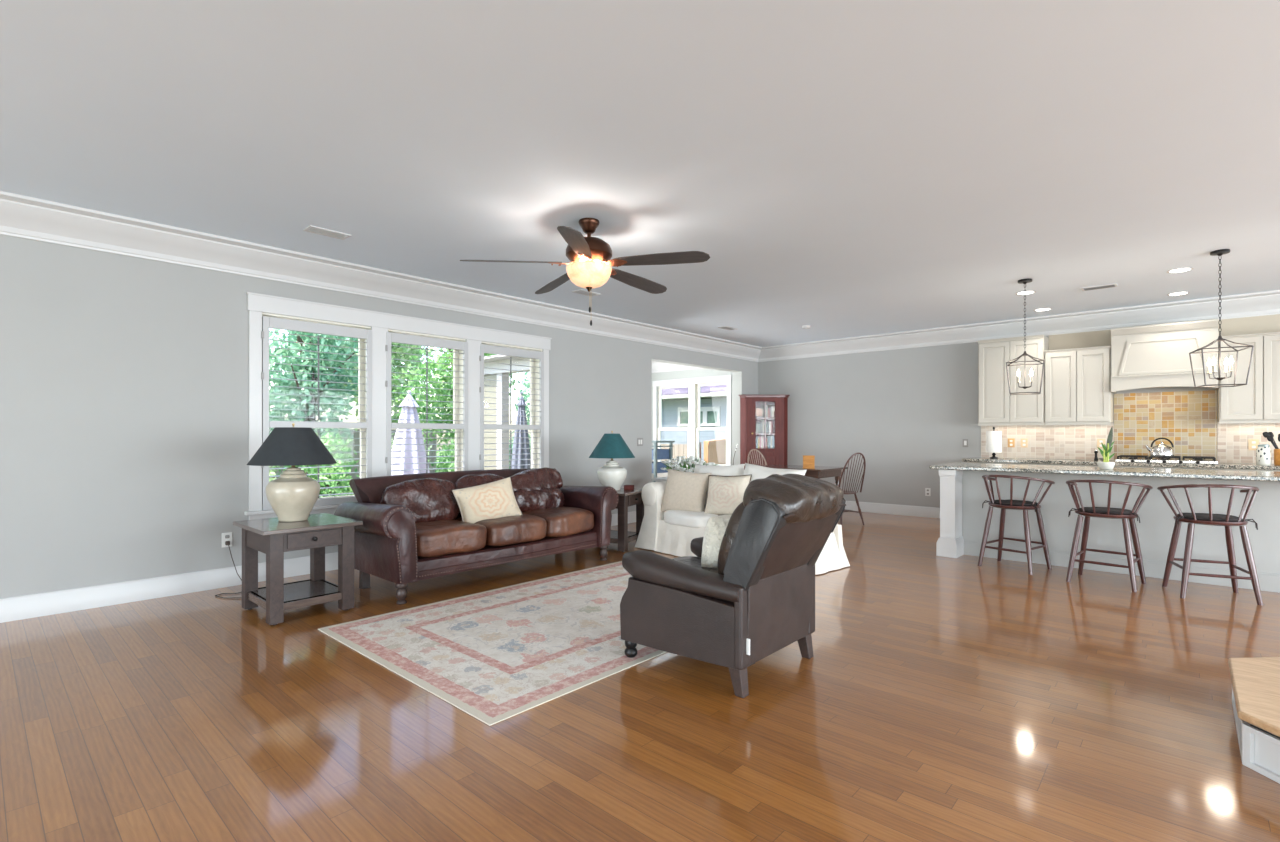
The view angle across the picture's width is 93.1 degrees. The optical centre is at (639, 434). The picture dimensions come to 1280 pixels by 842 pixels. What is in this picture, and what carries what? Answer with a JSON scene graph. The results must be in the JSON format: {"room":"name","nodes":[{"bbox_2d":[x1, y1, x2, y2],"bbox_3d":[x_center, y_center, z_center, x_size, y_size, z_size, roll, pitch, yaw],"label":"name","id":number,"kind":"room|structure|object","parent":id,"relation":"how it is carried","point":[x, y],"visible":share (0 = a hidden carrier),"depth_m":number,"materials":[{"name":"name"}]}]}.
{"room":"living room","nodes":[
{"label":"living room","id":0,"kind":"room"},
{"bbox_2d":[0,234,757,598],"bbox_3d":[-3.253,-0.160,5.288,0.180,2.820,16.280,0,0,42],"label":"wall","id":1,"kind":"structure","parent":0,"point":[124,380],"depth_m":4.60,"materials":[{"name":"paint"}]},
{"bbox_2d":[222,532,231,547],"bbox_3d":[-3.388,0.865,4.979,0.034,0.118,0.075,0,0,42],"label":"wall outlet","id":2,"kind":"object","parent":1,"relation":"attached to","point":[226,537],"visible":1,"depth_m":4.98,"materials":[{"name":"white plastic"}]},
{"bbox_2d":[0,511,635,622],"bbox_3d":[-4.231,1.171,4.058,0.019,0.157,13.144,0,0,42],"label":"baseboard","id":3,"kind":"structure","parent":1,"relation":"attached to","point":[76,599],"depth_m":4.55,"materials":[{"name":"white paint"}]},
{"bbox_2d":[0,191,761,361],"bbox_3d":[-3.163,-1.452,5.105,0.200,0.235,16.130,0,0,42],"label":"trim","id":4,"kind":"structure","parent":1,"relation":"attached to","point":[21,216],"depth_m":5.28,"materials":[{"name":"white paint"}]},
{"bbox_2d":[244,292,551,519],"bbox_3d":[-2.273,-0.212,6.353,0.265,1.965,3.285,0,0,42],"label":"window","id":5,"kind":"structure","parent":1,"relation":"in","point":[258,305],"depth_m":5.95,"materials":[{"name":"white paint"}]},
{"bbox_2d":[261,316,371,509],"bbox_3d":[-2.917,-0.183,5.513,0.086,1.657,0.942,0,0,41],"label":"plantation shutter","id":6,"kind":"object","parent":5,"relation":"attached to","point":[267,322],"visible":0.81,"depth_m":5.52,"materials":[{"name":"paint"}]},
{"bbox_2d":[386,332,467,475],"bbox_3d":[-2.203,-0.183,6.303,0.086,1.657,0.922,0,0,41],"label":"plantation shutter","id":7,"kind":"object","parent":5,"relation":"attached to","point":[391,337],"visible":0.83,"depth_m":6.29,"materials":[{"name":"paint"}]},
{"bbox_2d":[479,344,543,469],"bbox_3d":[-1.494,-0.183,7.087,0.086,1.657,0.910,0,0,41],"label":"plantation shutter","id":8,"kind":"object","parent":5,"relation":"attached to","point":[490,349],"visible":0.77,"depth_m":7.08,"materials":[{"name":"paint"}]},
{"bbox_2d":[651,358,741,481],"bbox_3d":[0.919,0.062,9.904,0.182,2.375,2.436,0,0,42],"label":"trim","id":9,"kind":"structure","parent":1,"relation":"attached to","point":[737,375],"depth_m":10.79,"materials":[{"name":"paint"}]},
{"bbox_2d":[0,0,1279,346],"bbox_3d":[0.682,-1.630,1.776,16.370,0.120,16.550,0,0,42],"label":"ceiling","id":10,"kind":"structure","parent":0,"point":[840,168],"depth_m":3.23,"materials":[{"name":"paint"}]},
{"bbox_2d":[303,225,350,239],"bbox_3d":[-2.424,-1.564,4.700,0.150,0.011,0.300,0,0,42],"label":"ceiling vent","id":11,"kind":"object","parent":10,"relation":"in","point":[313,229],"visible":1,"depth_m":4.68,"materials":[{"name":"white metal"}]},
{"bbox_2d":[460,218,709,325],"bbox_3d":[-0.337,-1.187,4.512,1.741,0.764,1.681,0,0,42],"label":"ceiling fan","id":12,"kind":"object","parent":10,"relation":"hanging from","point":[588,256],"visible":1,"depth_m":4.34,"materials":[{"name":"brown wood"}]},
{"bbox_2d":[572,289,600,296],"bbox_3d":[-0.591,-1.564,6.696,0.150,0.011,0.300,0,0,42],"label":"ceiling vent","id":13,"kind":"object","parent":10,"relation":"in","point":[583,292],"visible":0.99,"depth_m":6.68,"materials":[{"name":"white paint"}]},
{"bbox_2d":[1006,278,1044,394],"bbox_3d":[3.906,-0.991,6.149,0.327,1.156,0.327,0,0,32],"label":"lantern pendant","id":14,"kind":"object","parent":10,"relation":"hanging from","point":[1022,281],"visible":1,"depth_m":6.12,"materials":[{"name":"black metal"}]},
{"bbox_2d":[1081,283,1117,290],"bbox_3d":[4.880,-1.564,6.440,0.300,0.011,0.150,0,0,42],"label":"ceiling vent","id":15,"kind":"object","parent":10,"relation":"in","point":[1115,284],"visible":1,"depth_m":6.42,"materials":[{"name":"white metal"}]},
{"bbox_2d":[1167,267,1193,272],"bbox_3d":[5.149,-1.566,5.779,0.194,0.006,0.194,0,0,42],"label":"recessed light","id":16,"kind":"object","parent":10,"relation":"in","point":[1178,270],"visible":1,"depth_m":5.77,"materials":[{"name":"white paint"}]},
{"bbox_2d":[1189,249,1253,387],"bbox_3d":[4.957,-0.991,5.179,0.327,1.156,0.327,0,0,28],"label":"lantern pendant","id":17,"kind":"object","parent":10,"relation":"hanging from","point":[1220,252],"visible":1,"depth_m":5.17,"materials":[{"name":"black metal"}]},
{"bbox_2d":[0,512,1279,841],"bbox_3d":[0.682,1.310,1.776,16.370,0.120,16.550,0,0,42],"label":"floor","id":18,"kind":"structure","parent":0,"point":[937,698],"depth_m":2.58,"materials":[{"name":"brown wood"}]},
{"bbox_2d":[215,514,309,597],"bbox_3d":[-2.959,0.929,4.745,0.896,0.637,0.319,0,0,9],"label":"lamp cord","id":19,"kind":"object","parent":18,"relation":"on","point":[309,514],"visible":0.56,"depth_m":4.75,"materials":[{"name":"black plastic"}]},
{"bbox_2d":[233,513,362,624],"bbox_3d":[-2.448,0.935,4.337,0.680,0.630,0.630,0,0,42],"label":"end table","id":20,"kind":"object","parent":18,"relation":"on","point":[272,537],"visible":0.99,"depth_m":4.23,"materials":[{"name":"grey wood"}]},
{"bbox_2d":[247,423,336,521],"bbox_3d":[-2.507,0.268,4.384,0.570,0.703,0.570,0,0,42],"label":"table lamp","id":21,"kind":"object","parent":20,"relation":"on","point":[292,496],"visible":1,"depth_m":4.25,"materials":[{"name":"beige ceramic"}]},
{"bbox_2d":[247,579,341,610],"bbox_3d":[-2.452,1.140,4.341,0.590,0.050,0.510,0,0,42],"label":"shelf","id":22,"kind":"object","parent":20,"relation":"attached to","point":[298,594],"depth_m":4.25,"materials":[{"name":"grey wood"}]},
{"bbox_2d":[334,468,618,604],"bbox_3d":[-1.342,0.793,5.515,0.965,0.914,2.430,0,0,42],"label":"leather sofa","id":23,"kind":"object","parent":18,"relation":"on","point":[413,529],"visible":0.86,"depth_m":5.06,"materials":[{"name":"brown leather"}]},
{"bbox_2d":[381,477,457,522],"bbox_3d":[-1.857,0.587,5.135,0.277,0.458,0.677,0,0,42],"label":"cushion","id":24,"kind":"object","parent":23,"relation":"on","point":[430,499],"depth_m":5.06,"materials":[{"name":"leather"}]},
{"bbox_2d":[415,519,486,556],"bbox_3d":[-1.679,0.834,4.974,0.683,0.236,0.641,0,0,42],"label":"seat cushion","id":25,"kind":"object","parent":23,"relation":"on","point":[433,537],"depth_m":4.78,"materials":[{"name":"leather"}]},
{"bbox_2d":[455,474,503,516],"bbox_3d":[-1.464,0.576,5.625,0.269,0.416,0.614,0,0,42],"label":"cushion","id":26,"kind":"object","parent":23,"relation":"on","point":[470,480],"depth_m":5.50,"materials":[{"name":"fabric"}]},
{"bbox_2d":[452,477,522,522],"bbox_3d":[-1.336,0.605,5.334,0.587,0.442,0.208,0,0,-35],"label":"throw pillow","id":27,"kind":"object","parent":23,"relation":"on","point":[495,499],"visible":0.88,"depth_m":5.27,"materials":[{"name":"beige fabric"}]},
{"bbox_2d":[455,514,546,545],"bbox_3d":[-1.249,0.835,5.432,0.716,0.236,0.644,0,0,42],"label":"seat cushion","id":28,"kind":"object","parent":23,"relation":"on","point":[527,529],"depth_m":5.18,"materials":[{"name":"leather"}]},
{"bbox_2d":[510,468,560,493],"bbox_3d":[-1.065,0.492,6.056,0.276,0.317,0.702,0,0,42],"label":"cushion","id":29,"kind":"object","parent":23,"relation":"on","point":[540,480],"depth_m":5.96,"materials":[{"name":"leather"}]},
{"bbox_2d":[514,487,564,511],"bbox_3d":[-1.022,0.646,5.991,0.242,0.292,0.668,0,0,42],"label":"cushion","id":30,"kind":"object","parent":23,"relation":"on","point":[528,499],"depth_m":5.89,"materials":[{"name":"leather"}]},
{"bbox_2d":[521,506,593,535],"bbox_3d":[-0.841,0.835,5.903,0.675,0.234,0.641,0,0,42],"label":"seat cushion","id":31,"kind":"object","parent":23,"relation":"on","point":[561,520],"depth_m":5.72,"materials":[{"name":"leather"}]},
{"bbox_2d":[318,561,665,725],"bbox_3d":[-0.365,1.246,4.338,1.920,0.006,2.955,0,0,42],"label":"area rug","id":32,"kind":"object","parent":18,"relation":"on","point":[500,654],"visible":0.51,"depth_m":3.63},
{"bbox_2d":[610,488,643,551],"bbox_3d":[-0.327,0.935,6.795,0.680,0.630,0.630,0,0,25],"label":"end table","id":33,"kind":"object","parent":18,"relation":"on","point":[627,498],"visible":0.45,"depth_m":6.50,"materials":[{"name":"brown wood"}]},
{"bbox_2d":[589,431,634,489],"bbox_3d":[-0.314,0.287,6.809,0.524,0.664,0.524,0,0,42],"label":"table lamp","id":34,"kind":"object","parent":33,"relation":"on","point":[611,446],"visible":0.88,"depth_m":6.68,"materials":[{"name":"white ceramic"}]},
{"bbox_2d":[610,530,638,543],"bbox_3d":[-0.332,1.140,6.797,0.590,0.050,0.510,0,0,25],"label":"shelf","id":35,"kind":"object","parent":33,"relation":"attached to","point":[614,538],"depth_m":6.59,"materials":[{"name":"brown wood"}]},
{"bbox_2d":[651,477,666,481],"bbox_3d":[0.765,0.920,7.883,1.360,0.660,0.340,0,0,42],"label":"console table","id":36,"kind":"object","parent":18,"relation":"on","point":[661,479],"visible":0.13,"depth_m":8.16,"materials":[{"name":"white paint"}]},
{"bbox_2d":[660,455,720,472],"bbox_3d":[0.641,0.433,7.994,0.827,0.314,0.401,0,0,42],"label":"flower planter","id":37,"kind":"object","parent":36,"relation":"on","point":[680,464],"visible":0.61,"depth_m":7.95,"materials":[{"name":"white plant"}]},
{"bbox_2d":[652,440,674,481],"bbox_3d":[0.049,0.675,10.282,1.000,1.150,0.482,0,0,42],"label":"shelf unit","id":38,"kind":"object","parent":18,"relation":"on","point":[657,454],"visible":0.2,"depth_m":9.95,"materials":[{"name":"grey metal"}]},
{"bbox_2d":[620,473,845,697],"bbox_3d":[0.520,0.727,3.332,1.061,1.046,0.813,0,0,42],"label":"leather recliner","id":39,"kind":"object","parent":18,"relation":"on","point":[758,600],"visible":0.99,"depth_m":3.03,"materials":[{"name":"black leather"}]},
{"bbox_2d":[672,556,718,573],"bbox_3d":[0.385,0.825,3.453,0.665,0.176,0.452,0,0,42],"label":"seat cushion","id":40,"kind":"object","parent":39,"relation":"on","point":[694,561],"depth_m":3.51,"materials":[{"name":"leather"}]},
{"bbox_2d":[700,514,732,566],"bbox_3d":[0.513,0.604,3.447,0.359,0.356,0.230,0,0,-23],"label":"fluffy pillow","id":41,"kind":"object","parent":39,"relation":"on","point":[716,527],"visible":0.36,"depth_m":3.34,"materials":[{"name":"white fur"}]},
{"bbox_2d":[717,501,744,574],"bbox_3d":[0.632,0.549,3.232,0.305,0.496,0.529,0,0,42],"label":"lumbar cushion","id":42,"kind":"object","parent":39,"relation":"on","point":[733,524],"depth_m":3.05,"materials":[{"name":"leather"}]},
{"bbox_2d":[743,473,842,523],"bbox_3d":[0.791,0.317,3.089,0.333,0.229,0.674,0,0,42],"label":"cushion","id":43,"kind":"object","parent":39,"relation":"on","point":[799,499],"depth_m":2.92,"materials":[{"name":"leather"}]},
{"bbox_2d":[635,481,849,574],"bbox_3d":[0.963,0.872,6.213,0.947,0.741,2.082,0,0,-40],"label":"slipcovered sofa","id":44,"kind":"object","parent":18,"relation":"on","point":[672,532],"visible":0.27,"depth_m":6.25,"materials":[{"name":"white fabric"}]},
{"bbox_2d":[661,468,711,511],"bbox_3d":[0.483,0.616,6.446,0.549,0.496,0.226,0,0,33],"label":"throw pillow","id":45,"kind":"object","parent":44,"relation":"on","point":[684,491],"visible":0.94,"depth_m":6.37,"materials":[{"name":"beige fabric"}]},
{"bbox_2d":[664,508,716,527],"bbox_3d":[0.651,0.873,6.405,0.634,0.173,0.701,0,0,-40],"label":"seat cushion","id":46,"kind":"object","parent":44,"relation":"on","point":[672,518],"depth_m":6.18,"materials":[{"name":"white fabric"}]},
{"bbox_2d":[693,464,744,507],"bbox_3d":[0.811,0.564,6.550,0.309,0.527,0.750,0,0,-42],"label":"pillow","id":47,"kind":"object","parent":44,"relation":"on","point":[733,470],"visible":0.27,"depth_m":6.42,"materials":[{"name":"white fabric"}]},
{"bbox_2d":[704,474,751,514],"bbox_3d":[0.879,0.616,6.113,0.518,0.444,0.227,0,0,35],"label":"throw pillow","id":48,"kind":"object","parent":44,"relation":"on","point":[724,493],"visible":0.75,"depth_m":6.05,"materials":[{"name":"beige fabric"}]},
{"bbox_2d":[744,462,806,479],"bbox_3d":[1.280,0.561,5.989,0.299,0.547,0.790,0,0,-41],"label":"pillow","id":49,"kind":"object","parent":44,"relation":"on","point":[757,471],"visible":0.16,"depth_m":5.97,"materials":[{"name":"white fabric"}]},
{"bbox_2d":[748,449,766,464],"bbox_3d":[2.059,0.746,9.997,0.437,1.013,0.550,0,0,-30],"label":"chair","id":50,"kind":"object","parent":18,"relation":"on","point":[752,449],"visible":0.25,"depth_m":10.21,"materials":[{"name":"brown wood"}]},
{"bbox_2d":[739,394,789,474],"bbox_3d":[2.187,0.273,10.854,0.917,1.955,0.536,0,0,-3],"label":"tall cabinet","id":51,"kind":"object","parent":18,"relation":"on","point":[778,455],"visible":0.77,"depth_m":10.64,"materials":[{"name":"brown wood"}]},
{"bbox_2d":[762,464,847,485],"bbox_3d":[2.384,0.869,9.196,1.200,0.762,0.920,0,0,42],"label":"dining table","id":52,"kind":"object","parent":18,"relation":"on","point":[819,471],"visible":0.27,"depth_m":8.89,"materials":[{"name":"brown wood"}]},
{"bbox_2d":[803,455,814,468],"bbox_3d":[2.435,0.394,8.746,0.168,0.188,0.108,0,0,14],"label":"wooden box","id":53,"kind":"object","parent":52,"relation":"on","point":[808,460],"visible":1,"depth_m":8.70,"materials":[{"name":"orange wood"}]},
{"bbox_2d":[838,452,865,524],"bbox_3d":[2.838,0.746,8.437,0.437,1.013,0.550,0,0,-26],"label":"chair","id":54,"kind":"object","parent":18,"relation":"on","point":[844,491],"visible":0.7,"depth_m":8.29,"materials":[{"name":"brown wood"}]},
{"bbox_2d":[967,462,1035,464],"bbox_3d":[4.951,0.808,8.219,0.796,0.883,0.616,0,0,42],"label":"base cabinet","id":55,"kind":"object","parent":18,"relation":"on","point":[967,462],"visible":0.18,"depth_m":7.99,"materials":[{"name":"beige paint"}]},
{"bbox_2d":[962,457,1279,469],"bbox_3d":[6.418,0.345,6.866,4.890,0.040,0.655,0,0,42],"label":"countertop","id":56,"kind":"structure","parent":55,"relation":"on","point":[973,459],"depth_m":7.10,"materials":[{"name":"stone"}]},
{"bbox_2d":[986,427,1001,457],"bbox_3d":[4.853,0.107,8.312,0.188,0.434,0.188,0,0,42],"label":"paper towel holder","id":57,"kind":"object","parent":56,"relation":"on","point":[993,438],"visible":0.99,"depth_m":8.24,"materials":[{"name":"white paper"}]},
{"bbox_2d":[1115,455,1217,463],"bbox_3d":[6.133,0.288,7.080,0.880,0.072,0.570,0,0,42],"label":"gas cooktop","id":58,"kind":"object","parent":56,"relation":"in","point":[1133,458],"visible":0.98,"depth_m":6.96,"materials":[{"name":"metal"}]},
{"bbox_2d":[1146,438,1173,456],"bbox_3d":[6.091,0.142,7.074,0.219,0.219,0.225,0,0,-5],"label":"tea kettle","id":59,"kind":"object","parent":58,"relation":"on","point":[1162,450],"visible":0.98,"depth_m":7.02,"materials":[{"name":"metal"}]},
{"bbox_2d":[1256,444,1270,464],"bbox_3d":[6.727,0.213,6.537,0.114,0.222,0.114,0,0,42],"label":"jar","id":60,"kind":"object","parent":56,"relation":"on","point":[1263,452],"visible":1,"depth_m":6.50,"materials":[{"name":"white ceramic"}]},
{"bbox_2d":[1262,432,1279,464],"bbox_3d":[6.853,0.138,6.450,0.319,0.371,0.169,0,0,42],"label":"utensil crock","id":61,"kind":"object","parent":56,"relation":"on","point":[1269,435],"visible":1,"depth_m":6.47,"materials":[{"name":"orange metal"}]},
{"bbox_2d":[978,475,1054,574],"bbox_3d":[3.516,0.810,5.704,0.443,0.879,0.585,0,0,-35],"label":"counter stool","id":62,"kind":"object","parent":18,"relation":"on","point":[1023,505],"visible":1,"depth_m":5.63,"materials":[{"name":"red wood"}]},
{"bbox_2d":[991,500,1037,505],"bbox_3d":[3.533,0.642,5.716,0.332,0.046,0.376,0,0,-35],"label":"seat cushion","id":63,"kind":"object","parent":62,"relation":"on","point":[993,502],"depth_m":5.62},
{"bbox_2d":[936,469,1279,592],"bbox_3d":[4.556,0.803,5.466,3.275,0.893,0.850,0,0,42],"label":"kitchen island","id":64,"kind":"object","parent":18,"relation":"on","point":[963,493],"visible":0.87,"depth_m":5.48,"materials":[{"name":"grey paint"}]},
{"bbox_2d":[929,463,1279,480],"bbox_3d":[4.557,0.337,5.480,3.390,0.036,0.918,0,0,42],"label":"island countertop","id":65,"kind":"structure","parent":64,"relation":"on","point":[1087,470],"depth_m":5.40,"materials":[{"name":"stone"}]},
{"bbox_2d":[1097,427,1114,468],"bbox_3d":[4.293,0.118,5.582,0.132,0.400,0.132,0,0,42],"label":"potted plant","id":66,"kind":"object","parent":65,"relation":"on","point":[1105,464],"visible":1,"depth_m":5.56,"materials":[{"name":"green plant"}]},
{"bbox_2d":[1065,479,1152,591],"bbox_3d":[3.929,0.810,5.114,0.443,0.879,0.585,0,0,-42],"label":"counter stool","id":67,"kind":"object","parent":18,"relation":"on","point":[1124,514],"visible":1,"depth_m":5.07,"materials":[{"name":"red wood"}]},
{"bbox_2d":[1079,507,1134,514],"bbox_3d":[3.945,0.642,5.128,0.332,0.046,0.376,0,0,-42],"label":"seat cushion","id":68,"kind":"object","parent":67,"relation":"on","point":[1082,510],"depth_m":5.04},
{"bbox_2d":[1116,466,1206,469],"bbox_3d":[6.138,0.808,7.146,0.796,0.883,0.616,0,0,42],"label":"base cabinet","id":69,"kind":"object","parent":18,"relation":"on","point":[1116,466],"visible":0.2,"depth_m":6.90,"materials":[{"name":"beige paint"}]},
{"bbox_2d":[1157,484,1262,605],"bbox_3d":[4.431,0.810,4.708,0.585,0.879,0.443,0,0,25],"label":"counter stool","id":70,"kind":"object","parent":18,"relation":"on","point":[1193,518],"visible":1,"depth_m":4.64,"materials":[{"name":"red wood"}]},
{"bbox_2d":[1177,513,1243,521],"bbox_3d":[4.440,0.642,4.727,0.376,0.046,0.332,0,0,25],"label":"seat cushion","id":71,"kind":"object","parent":70,"relation":"on","point":[1184,517],"depth_m":4.63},
{"bbox_2d":[1207,468,1279,471],"bbox_3d":[6.731,0.808,6.609,0.796,0.883,0.616,0,0,42],"label":"base cabinet","id":72,"kind":"object","parent":18,"relation":"on","point":[1207,468],"visible":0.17,"depth_m":6.47,"materials":[{"name":"beige paint"}]},
{"bbox_2d":[1228,657,1279,783],"bbox_3d":[3.245,1.149,1.919,1.960,0.203,2.540,0,0,42],"label":"raised step","id":73,"kind":"structure","parent":18,"relation":"on","point":[1256,680],"depth_m":2.33,"materials":[{"name":"brown wood"}]},
{"bbox_2d":[652,368,732,481],"bbox_3d":[1.224,-0.160,12.342,3.000,2.820,0.150,0,0,42],"label":"wall","id":74,"kind":"structure","parent":0,"point":[693,373],"depth_m":12.50,"materials":[{"name":"paint"}]},
{"bbox_2d":[652,361,701,372],"bbox_3d":[1.095,-1.452,12.222,2.670,0.235,0.200,0,0,42],"label":"trim","id":75,"kind":"structure","parent":74,"relation":"attached to","point":[657,367],"depth_m":12.75,"materials":[{"name":"white paint"}]},
{"bbox_2d":[652,375,731,466],"bbox_3d":[1.054,-0.247,12.441,2.055,1.815,0.170,0,0,42],"label":"window","id":76,"kind":"structure","parent":74,"relation":"in","point":[694,385],"depth_m":12.37,"materials":[{"name":"white paint"}]},
{"bbox_2d":[758,314,1279,507],"bbox_3d":[7.170,-0.160,6.713,13.370,2.820,0.124,0,0,42],"label":"wall","id":77,"kind":"structure","parent":0,"point":[908,411],"depth_m":9.52,"materials":[{"name":"paint"}]},
{"bbox_2d":[845,501,939,517],"bbox_3d":[3.527,1.171,9.916,3.670,0.157,0.019,0,0,42],"label":"baseboard","id":78,"kind":"structure","parent":77,"relation":"attached to","point":[919,511],"depth_m":9.48,"materials":[{"name":"white paint"}]},
{"bbox_2d":[978,335,1048,425],"bbox_3d":[5.081,-0.711,8.260,0.767,1.174,0.390,0,0,42],"label":"upper cabinet","id":79,"kind":"object","parent":77,"relation":"attached to","point":[996,406],"visible":0.88,"depth_m":8.12,"materials":[{"name":"beige paint"}]},
{"bbox_2d":[758,290,1279,361],"bbox_3d":[7.027,-1.452,6.630,13.270,0.235,0.200,0,0,42],"label":"trim","id":80,"kind":"structure","parent":77,"relation":"attached to","point":[1268,302],"depth_m":8.07,"materials":[{"name":"white paint"}]},
{"bbox_2d":[981,423,1113,459],"bbox_3d":[5.446,0.088,8.185,1.500,0.472,0.012,0,0,42],"label":"tile backsplash","id":81,"kind":"structure","parent":77,"relation":"attached to","point":[1079,442],"depth_m":8.11,"materials":[{"name":"tile"}]},
{"bbox_2d":[1044,346,1112,424],"bbox_3d":[5.622,-0.606,7.771,0.680,0.964,0.390,0,0,42],"label":"upper cabinet","id":82,"kind":"object","parent":77,"relation":"attached to","point":[1077,380],"visible":0.96,"depth_m":7.62,"materials":[{"name":"beige paint"}]},
{"bbox_2d":[1111,319,1217,393],"bbox_3d":[6.208,-0.907,7.197,0.944,0.775,0.454,0,0,42],"label":"range hood","id":83,"kind":"object","parent":77,"relation":"attached to","point":[1156,355],"visible":0.93,"depth_m":7.06,"materials":[{"name":"beige paint"}]},
{"bbox_2d":[1114,390,1216,459],"bbox_3d":[6.357,-0.097,7.361,0.949,0.842,0.012,0,0,42],"label":"tile backsplash","id":84,"kind":"structure","parent":77,"relation":"attached to","point":[1188,419],"depth_m":7.33,"materials":[{"name":"tile"}]},
{"bbox_2d":[1218,332,1279,423],"bbox_3d":[6.841,-0.610,6.669,0.687,0.971,0.390,0,0,42],"label":"upper cabinet","id":85,"kind":"object","parent":77,"relation":"attached to","point":[1258,401],"visible":0.81,"depth_m":6.59,"materials":[{"name":"beige paint"}]},
{"bbox_2d":[1218,422,1279,463],"bbox_3d":[7.581,0.088,6.255,2.345,0.472,0.012,0,0,42],"label":"tile backsplash","id":86,"kind":"structure","parent":77,"relation":"attached to","point":[1232,438],"depth_m":6.90,"materials":[{"name":"tile"}]},
{"bbox_2d":[1248,439,1258,449],"bbox_3d":[6.922,0.114,6.835,0.085,0.125,0.010,0,0,42],"label":"wall outlet","id":87,"kind":"object","parent":86,"relation":"attached to","point":[1253,444],"visible":0.98,"depth_m":6.83,"materials":[{"name":"white plastic"}]},
{"bbox_3d":[-0.673,-0.010,10.401,2.849,3.320,1.636,0,0,42],"label":"wall","id":88,"kind":"structure","parent":0,"visible":0},
{"bbox_2d":[484,355,529,374],"bbox_3d":[-2.122,-1.182,10.177,2.300,0.260,0.650,0,0,42],"label":"beam","id":89,"kind":"structure","parent":88,"relation":"attached to","point":[487,370],"depth_m":10.17,"materials":[{"name":"white wood"}]},
{"label":"outside","id":90,"kind":"structure","parent":0,"visible":0},
{"bbox_2d":[274,451,530,496],"bbox_3d":[-17.791,1.750,29.571,53.940,0.100,80.000,0,0,42],"label":"lawn","id":91,"kind":"structure","parent":90,"point":[438,454],"depth_m":33.45,"materials":[{"name":"green plant"}]},
{"bbox_2d":[269,466,282,481],"bbox_3d":[-6.141,0.806,9.431,1.422,1.881,1.233,0,0,42],"label":"shrub","id":92,"kind":"object","parent":91,"relation":"on","point":[271,471],"visible":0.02,"depth_m":9.49,"materials":[{"name":"green plant"}]},
{"bbox_2d":[269,328,357,477],"bbox_3d":[-6.704,-0.888,12.472,3.123,5.185,2.672,0,0,2],"label":"tree","id":93,"kind":"object","parent":91,"relation":"on","point":[296,407],"visible":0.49,"depth_m":12.01,"materials":[{"name":"green plant"}]},
{"bbox_2d":[276,428,359,496],"bbox_3d":[-5.412,0.823,10.381,1.429,1.900,1.294,0,0,42],"label":"shrub","id":94,"kind":"object","parent":91,"relation":"on","point":[326,435],"visible":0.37,"depth_m":10.40,"materials":[{"name":"green plant"}]},
{"bbox_2d":[269,429,436,481],"bbox_3d":[-13.940,0.725,16.651,0.105,1.950,18.100,0,0,42],"label":"wooden fence","id":95,"kind":"object","parent":91,"relation":"on","point":[356,434],"visible":0.04,"depth_m":21.12,"materials":[{"name":"wood"}]},
{"bbox_2d":[298,341,433,441],"bbox_3d":[-8.005,-2.401,18.260,4.430,8.208,4.975,0,0,9],"label":"tree","id":96,"kind":"object","parent":91,"relation":"on","point":[413,350],"visible":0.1,"depth_m":17.50,"materials":[{"name":"green plant"}]},
{"bbox_2d":[431,439,454,471],"bbox_3d":[-3.540,0.838,12.461,1.400,1.884,1.254,0,0,42],"label":"shrub","id":97,"kind":"object","parent":91,"relation":"on","point":[449,453],"visible":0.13,"depth_m":12.27,"materials":[{"name":"green plant"}]},
{"bbox_2d":[391,347,516,465],"bbox_3d":[-4.348,-0.876,15.011,3.046,5.160,2.714,0,0,6],"label":"tree","id":98,"kind":"object","parent":91,"relation":"on","point":[449,434],"visible":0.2,"depth_m":14.41,"materials":[{"name":"green plant"}]},
{"bbox_2d":[511,392,530,468],"bbox_3d":[-2.294,0.403,11.711,0.512,2.470,0.505,0,0,42],"label":"closed umbrella","id":99,"kind":"object","parent":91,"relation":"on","point":[521,404],"visible":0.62,"depth_m":11.62,"materials":[{"name":"fabric"}]},
{"bbox_2d":[513,372,530,441],"bbox_3d":[-2.020,-0.823,17.599,3.121,5.055,2.717,0,0,3],"label":"tree","id":100,"kind":"object","parent":91,"relation":"on","point":[527,385],"visible":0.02,"depth_m":17.00,"materials":[{"name":"green plant"}]},
{"bbox_2d":[661,442,700,461],"bbox_3d":[0.555,0.945,15.822,2.500,1.510,0.105,0,0,42],"label":"wooden fence","id":101,"kind":"object","parent":91,"relation":"on","point":[678,449],"visible":0.08,"depth_m":15.39,"materials":[{"name":"beige wood"}]},
{"bbox_2d":[661,385,726,460],"bbox_3d":[3.853,-0.880,22.152,15.000,5.160,7.170,0,0,42],"label":"house","id":102,"kind":"structure","parent":91,"relation":"on","point":[675,401],"depth_m":19.76,"materials":[{"name":"blue"}]},
{"bbox_2d":[704,438,725,463],"bbox_3d":[2.114,0.900,16.456,0.131,1.600,3.353,0,0,17],"label":"wooden fence","id":103,"kind":"object","parent":91,"relation":"on","point":[714,450],"visible":0.37,"depth_m":16.02,"materials":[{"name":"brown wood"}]},
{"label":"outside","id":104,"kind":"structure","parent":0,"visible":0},
{"bbox_3d":[-4.590,1.670,7.791,5.140,0.060,7.400,0,0,42],"label":"patio","id":105,"kind":"object","parent":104,"visible":0},
{"bbox_2d":[391,390,429,475],"bbox_3d":[-3.699,0.463,9.701,0.829,2.350,0.801,0,0,20],"label":"closed umbrella","id":106,"kind":"object","parent":105,"relation":"on","point":[405,413],"visible":0.53,"depth_m":9.55,"materials":[{"name":"fabric"}]},
{"bbox_2d":[484,373,508,469],"bbox_3d":[-2.573,0.325,10.618,0.730,2.750,0.150,0,0,42],"label":"pier","id":107,"kind":"structure","parent":105,"relation":"on","point":[503,409],"depth_m":10.45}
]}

